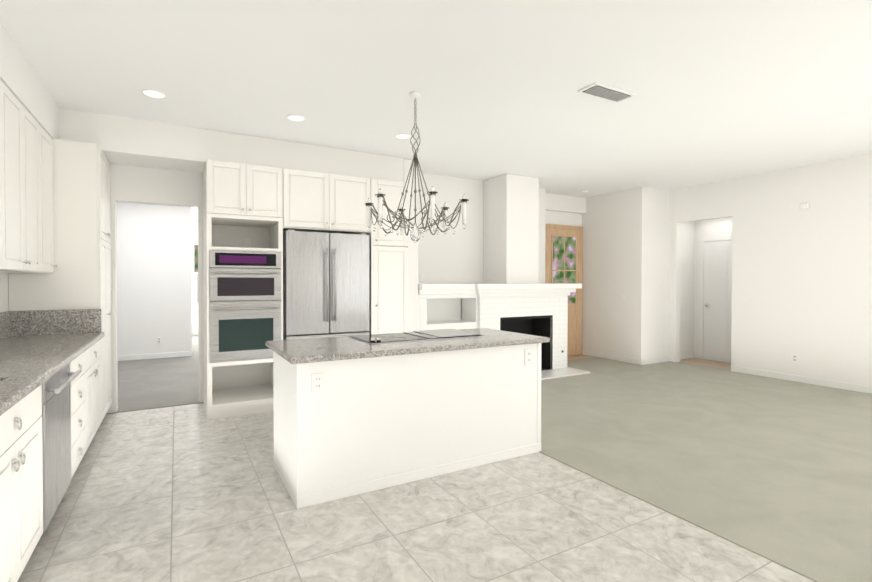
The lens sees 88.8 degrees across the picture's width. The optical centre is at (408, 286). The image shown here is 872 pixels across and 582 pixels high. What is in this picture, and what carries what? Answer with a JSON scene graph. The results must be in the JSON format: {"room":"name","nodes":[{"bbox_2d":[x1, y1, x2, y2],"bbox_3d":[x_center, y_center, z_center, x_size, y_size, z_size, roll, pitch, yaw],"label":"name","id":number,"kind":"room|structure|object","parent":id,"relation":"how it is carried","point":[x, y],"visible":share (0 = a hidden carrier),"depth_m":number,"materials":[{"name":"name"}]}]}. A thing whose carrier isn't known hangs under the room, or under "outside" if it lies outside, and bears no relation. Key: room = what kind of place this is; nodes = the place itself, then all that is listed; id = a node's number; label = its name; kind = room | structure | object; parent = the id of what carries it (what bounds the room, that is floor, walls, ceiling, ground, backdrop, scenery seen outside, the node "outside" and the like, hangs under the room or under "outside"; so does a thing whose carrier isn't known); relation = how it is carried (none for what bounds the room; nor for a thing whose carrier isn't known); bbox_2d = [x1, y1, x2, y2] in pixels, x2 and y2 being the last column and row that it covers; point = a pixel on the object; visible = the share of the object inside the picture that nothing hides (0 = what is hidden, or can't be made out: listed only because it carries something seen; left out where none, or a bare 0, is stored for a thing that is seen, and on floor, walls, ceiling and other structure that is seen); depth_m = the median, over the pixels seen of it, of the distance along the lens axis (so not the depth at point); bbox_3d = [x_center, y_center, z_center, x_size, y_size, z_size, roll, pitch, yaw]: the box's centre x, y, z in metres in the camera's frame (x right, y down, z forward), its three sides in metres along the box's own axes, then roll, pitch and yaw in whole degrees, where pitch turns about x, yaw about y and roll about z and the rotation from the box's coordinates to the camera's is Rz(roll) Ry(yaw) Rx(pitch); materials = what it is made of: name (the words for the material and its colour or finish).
{"room":"kitchen","nodes":[
{"label":"kitchen","id":0,"kind":"room"},
{"bbox_2d":[0,272,8,311],"bbox_3d":[-1.701,-0.099,0.505,0.120,2.900,8.710,0,1,-28],"label":"wall","id":1,"kind":"structure","parent":0,"point":[4,293],"depth_m":3.54,"materials":[{"name":"white paint"}]},
{"bbox_2d":[0,80,7,271],"bbox_3d":[-2.346,-0.663,2.187,0.297,1.134,0.954,0,1,-28],"label":"upper cabinet","id":2,"kind":"object","parent":1,"relation":"attached to","point":[3,89],"depth_m":2.67,"materials":[{"name":"white wood"}]},
{"bbox_2d":[3,89,43,272],"bbox_3d":[-2.736,-0.670,2.932,0.297,1.134,0.954,0,1,-28],"label":"upper cabinet","id":3,"kind":"object","parent":1,"relation":"attached to","point":[26,197],"depth_m":3.04,"materials":[{"name":"white wood"}]},
{"bbox_2d":[44,130,55,272],"bbox_3d":[-3.015,-0.676,3.465,0.297,1.134,0.479,0,1,-28],"label":"upper cabinet","id":4,"kind":"object","parent":1,"relation":"attached to","point":[49,265],"depth_m":3.61,"materials":[{"name":"white wood"}]},
{"bbox_2d":[117,202,197,355],"bbox_3d":[-4.599,-0.174,7.916,5.900,2.900,7.110,0,1,-28],"label":"wall","id":5,"kind":"structure","parent":0,"point":[154,285],"depth_m":7.82,"materials":[{"name":"white paint"}]},
{"bbox_2d":[118,351,191,360],"bbox_3d":[-5.495,1.232,7.291,3.480,0.089,0.016,0,1,-28],"label":"baseboard","id":6,"kind":"structure","parent":5,"relation":"attached to","point":[153,356],"depth_m":7.82,"materials":[{"name":"white wood"}]},
{"bbox_2d":[191,242,197,308],"bbox_3d":[-4.841,-0.281,11.611,1.500,1.680,0.130,0,1,-28],"label":"window","id":7,"kind":"structure","parent":5,"relation":"in","point":[194,256],"depth_m":11.30,"materials":[{"name":"white"}]},
{"bbox_2d":[209,250,280,362],"bbox_3d":[-1.790,0.195,4.792,0.687,1.107,0.730,0,1,-28],"label":"double oven","id":8,"kind":"object","parent":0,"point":[244,305],"visible":0.94,"depth_m":4.51,"materials":[{"name":"grey metal"}]},
{"bbox_2d":[107,164,545,413],"bbox_3d":[-0.696,-0.153,5.895,6.660,2.900,0.150,0,1,-28],"label":"wall","id":9,"kind":"structure","parent":0,"point":[449,257],"depth_m":6.32,"materials":[{"name":"white paint"}]},
{"bbox_2d":[203,159,282,226],"bbox_3d":[-1.810,-0.989,4.818,0.729,0.534,0.669,0,1,-28],"label":"upper cabinet","id":10,"kind":"object","parent":9,"relation":"attached to","point":[253,208],"depth_m":4.52,"materials":[{"name":"white wood"}]},
{"bbox_2d":[263,168,374,234],"bbox_3d":[-1.067,-0.943,5.218,1.068,0.634,0.687,0,1,-28],"label":"upper cabinet","id":11,"kind":"object","parent":9,"relation":"attached to","point":[313,201],"depth_m":4.92,"materials":[{"name":"white wood"}]},
{"bbox_2d":[420,273,424,280],"bbox_3d":[0.196,-0.127,6.304,0.075,0.115,0.012,0,1,-28],"label":"light switch","id":12,"kind":"object","parent":9,"relation":"attached to","point":[422,276],"visible":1,"depth_m":6.30,"materials":[{"name":"white plastic"}]},
{"bbox_2d":[403,159,417,331],"bbox_3d":[-0.124,-0.153,5.901,0.220,2.900,0.670,0,1,-28],"label":"wall","id":13,"kind":"structure","parent":0,"point":[413,277],"depth_m":5.62,"materials":[{"name":"white paint"}]},
{"bbox_2d":[17,403,814,581],"bbox_3d":[-0.003,1.373,1.341,3.890,0.060,8.590,0,1,-28],"label":"floor","id":14,"kind":"structure","parent":0,"point":[187,493],"depth_m":2.46,"materials":[{"name":"tile"}]},
{"bbox_2d":[0,419,42,581],"bbox_3d":[-1.891,1.010,1.685,0.622,0.660,0.838,0,1,-28],"label":"base cabinet","id":15,"kind":"object","parent":14,"relation":"on","point":[21,487],"depth_m":1.87,"materials":[{"name":"white wood"}]},
{"bbox_2d":[0,347,91,478],"bbox_3d":[-2.523,0.890,2.891,0.622,0.874,0.618,0,1,-28],"label":"base cabinet","id":16,"kind":"object","parent":14,"relation":"on","point":[30,407],"depth_m":2.95,"materials":[{"name":"white wood"}]},
{"bbox_2d":[8,139,111,421],"bbox_3d":[-3.145,0.033,4.104,0.653,2.564,0.744,0,1,-28],"label":"tall cabinet","id":17,"kind":"object","parent":14,"relation":"on","point":[79,277],"visible":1,"depth_m":3.84,"materials":[{"name":"white"}]},
{"bbox_2d":[41,363,80,530],"bbox_3d":[-2.191,0.898,2.358,0.655,0.870,0.622,0,1,-28],"label":"dishwasher","id":18,"kind":"object","parent":14,"relation":"on","point":[56,414],"visible":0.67,"depth_m":2.41,"materials":[{"name":"grey"}]},
{"bbox_2d":[91,339,100,438],"bbox_3d":[-2.810,0.885,3.441,0.622,0.874,0.741,0,1,-28],"label":"base cabinet","id":19,"kind":"object","parent":14,"relation":"on","point":[96,348],"depth_m":3.68,"materials":[{"name":"white wood"}]},
{"bbox_2d":[0,309,103,415],"bbox_3d":[-2.017,0.341,1.948,0.648,0.248,4.112,0,1,-28],"label":"countertop","id":20,"kind":"structure","parent":19,"relation":"on","point":[38,348],"depth_m":3.18,"materials":[{"name":"grey stone"}]},
{"bbox_2d":[283,229,369,339],"bbox_3d":[-1.015,0.346,5.193,0.954,1.915,0.742,0,1,-28],"label":"refrigerator","id":21,"kind":"object","parent":14,"relation":"on","point":[326,284],"visible":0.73,"depth_m":4.88,"materials":[{"name":"grey metal"}]},
{"bbox_2d":[367,179,409,334],"bbox_3d":[-0.371,0.018,5.591,0.502,2.564,0.687,0,1,-28],"label":"tall cabinet","id":22,"kind":"object","parent":14,"relation":"on","point":[389,255],"depth_m":5.28,"materials":[{"name":"white wood"}]},
{"bbox_2d":[273,344,540,508],"bbox_3d":[0.030,0.885,3.417,1.952,0.874,0.726,0,1,-28],"label":"kitchen island","id":23,"kind":"object","parent":14,"relation":"on","point":[357,414],"depth_m":3.00,"materials":[{"name":"white wood"}]},
{"bbox_2d":[265,328,548,363],"bbox_3d":[0.024,0.426,3.425,2.040,0.039,0.844,0,1,-28],"label":"island countertop","id":24,"kind":"structure","parent":23,"relation":"on","point":[310,350],"depth_m":3.18,"materials":[{"name":"grey stone"}]},
{"bbox_2d":[0,0,871,220],"bbox_3d":[0.319,-1.649,5.514,12.600,0.100,16.100,0,1,-28],"label":"ceiling","id":25,"kind":"structure","parent":0,"point":[723,90],"depth_m":3.34,"materials":[{"name":"white paint"}]},
{"bbox_2d":[142,89,165,98],"bbox_3d":[-2.088,-1.577,3.645,0.176,0.010,0.176,0,1,-28],"label":"recessed light","id":26,"kind":"object","parent":25,"relation":"in","point":[155,94],"visible":1,"depth_m":3.63,"materials":[{"name":"white"}]},
{"bbox_2d":[0,21,402,181],"bbox_3d":[0.004,-1.393,1.385,3.730,0.330,8.470,0,1,-28],"label":"soffit","id":27,"kind":"object","parent":25,"relation":"attached to","point":[131,142],"visible":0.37,"depth_m":4.38,"materials":[{"name":"white paint"}]},
{"bbox_2d":[286,114,305,121],"bbox_3d":[-1.061,-1.583,4.183,0.176,0.010,0.176,0,1,-28],"label":"recessed light","id":28,"kind":"object","parent":25,"relation":"in","point":[295,118],"visible":1,"depth_m":4.19,"materials":[{"name":"white"}]},
{"bbox_2d":[395,133,410,138],"bbox_3d":[-0.060,-1.588,4.707,0.176,0.010,0.176,0,1,-28],"label":"recessed light","id":29,"kind":"object","parent":25,"relation":"in","point":[402,136],"visible":0.98,"depth_m":4.71,"materials":[{"name":"white plastic"}]},
{"bbox_2d":[364,91,468,241],"bbox_3d":[0.054,-0.971,3.655,0.832,1.220,0.866,0,1,-28],"label":"chandelier","id":30,"kind":"object","parent":25,"relation":"hanging from","point":[415,233],"visible":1,"depth_m":3.62,"materials":[{"name":"black metal"}]},
{"bbox_2d":[578,82,635,102],"bbox_3d":[1.616,-1.570,3.620,0.480,0.019,0.180,0,1,-28],"label":"ceiling vent","id":31,"kind":"object","parent":25,"relation":"in","point":[604,92],"visible":1,"depth_m":3.60,"materials":[{"name":"white plastic"}]},
{"bbox_2d":[106,335,871,581],"bbox_3d":[-0.364,1.331,5.232,10.900,0.066,15.820,0,1,-28],"label":"floor","id":32,"kind":"structure","parent":0,"point":[778,471],"depth_m":3.69,"materials":[{"name":"beige carpet"}]},
{"bbox_2d":[418,173,589,379],"bbox_3d":[1.330,-0.159,6.367,2.782,2.890,0.947,0,1,-28],"label":"fireplace","id":33,"kind":"object","parent":32,"relation":"on","point":[511,293],"visible":0.65,"depth_m":6.46,"materials":[{"name":"paint"}]},
{"bbox_2d":[546,193,585,226],"bbox_3d":[2.638,-0.174,7.923,1.370,2.900,0.350,0,1,-28],"label":"wall","id":34,"kind":"structure","parent":0,"point":[565,210],"depth_m":8.00,"materials":[{"name":"white paint"}]},
{"bbox_2d":[545,224,582,355],"bbox_3d":[2.699,0.084,7.945,1.235,2.375,0.125,0,1,-28],"label":"entry door","id":35,"kind":"structure","parent":34,"relation":"in","point":[563,253],"depth_m":8.07,"materials":[{"name":"beige wood"}]},
{"bbox_2d":[567,354,593,359],"bbox_3d":[2.699,1.304,7.919,1.520,0.064,0.500,0,1,-28],"label":"floor","id":36,"kind":"structure","parent":0,"point":[582,356],"depth_m":7.94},
{"bbox_2d":[582,187,646,358],"bbox_3d":[3.526,-0.173,7.835,0.120,2.900,1.330,0,1,-28],"label":"wall","id":37,"kind":"structure","parent":0,"point":[614,225],"depth_m":7.64,"materials":[{"name":"white paint"}]},
{"bbox_2d":[582,350,641,364],"bbox_3d":[3.499,1.228,7.758,0.016,0.089,1.218,0,1,-28],"label":"baseboard","id":38,"kind":"structure","parent":37,"relation":"attached to","point":[585,352],"depth_m":7.67,"materials":[{"name":"white wood"}]},
{"bbox_2d":[646,187,693,358],"bbox_3d":[4.515,-0.171,7.670,1.480,2.900,0.120,0,1,-28],"label":"wall","id":39,"kind":"structure","parent":0,"point":[657,276],"depth_m":7.48,"materials":[{"name":"white paint"}]},
{"bbox_2d":[642,356,670,364],"bbox_3d":[4.109,1.231,7.394,0.727,0.089,0.016,0,1,-28],"label":"baseboard","id":40,"kind":"structure","parent":39,"relation":"attached to","point":[666,358],"depth_m":7.40,"materials":[{"name":"white wood"}]},
{"bbox_2d":[680,358,730,369],"bbox_3d":[5.117,1.310,7.322,0.750,0.064,1.400,0,1,-28],"label":"floor","id":41,"kind":"structure","parent":0,"point":[717,364],"depth_m":7.36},
{"bbox_2d":[694,217,731,362],"bbox_3d":[5.144,-0.167,7.254,0.750,2.900,1.200,0,1,-28],"label":"wall","id":42,"kind":"structure","parent":0,"point":[719,227],"depth_m":7.82,"materials":[{"name":"white paint"}]},
{"bbox_2d":[680,353,693,359],"bbox_3d":[5.050,1.232,7.287,0.600,0.089,1.080,0,1,-28],"label":"baseboard","id":43,"kind":"structure","parent":42,"relation":"attached to","point":[687,356],"depth_m":7.78,"materials":[{"name":"white wood"}]},
{"bbox_2d":[699,236,731,362],"bbox_3d":[5.297,0.220,7.361,0.078,2.116,0.960,0,1,-28],"label":"door","id":44,"kind":"structure","parent":42,"relation":"in","point":[715,284],"depth_m":7.56,"materials":[{"name":"white wood"}]},
{"bbox_2d":[669,154,871,385],"bbox_3d":[6.280,-0.135,4.147,0.120,2.900,7.760,0,1,-28],"label":"wall","id":45,"kind":"structure","parent":0,"point":[802,283],"depth_m":6.00,"materials":[{"name":"white paint"}]},
{"bbox_2d":[791,354,797,362],"bbox_3d":[5.230,0.976,6.024,0.008,0.115,0.075,0,1,-28],"label":"electrical outlet","id":46,"kind":"object","parent":45,"relation":"attached to","point":[794,358],"visible":1,"depth_m":6.02,"materials":[{"name":"white plastic"}]},
{"bbox_2d":[731,365,871,393],"bbox_3d":[6.416,1.268,3.758,0.013,0.089,6.680,0,1,-28],"label":"baseboard","id":47,"kind":"structure","parent":45,"relation":"attached to","point":[823,382],"depth_m":5.92,"materials":[{"name":"white wood"}]},
{"bbox_2d":[800,203,808,208],"bbox_3d":[5.263,-1.068,5.913,0.034,0.070,0.090,0,1,-28],"label":"door chime","id":48,"kind":"object","parent":45,"relation":"attached to","point":[804,205],"visible":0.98,"depth_m":5.90,"materials":[{"name":"white plastic"}]}
]}

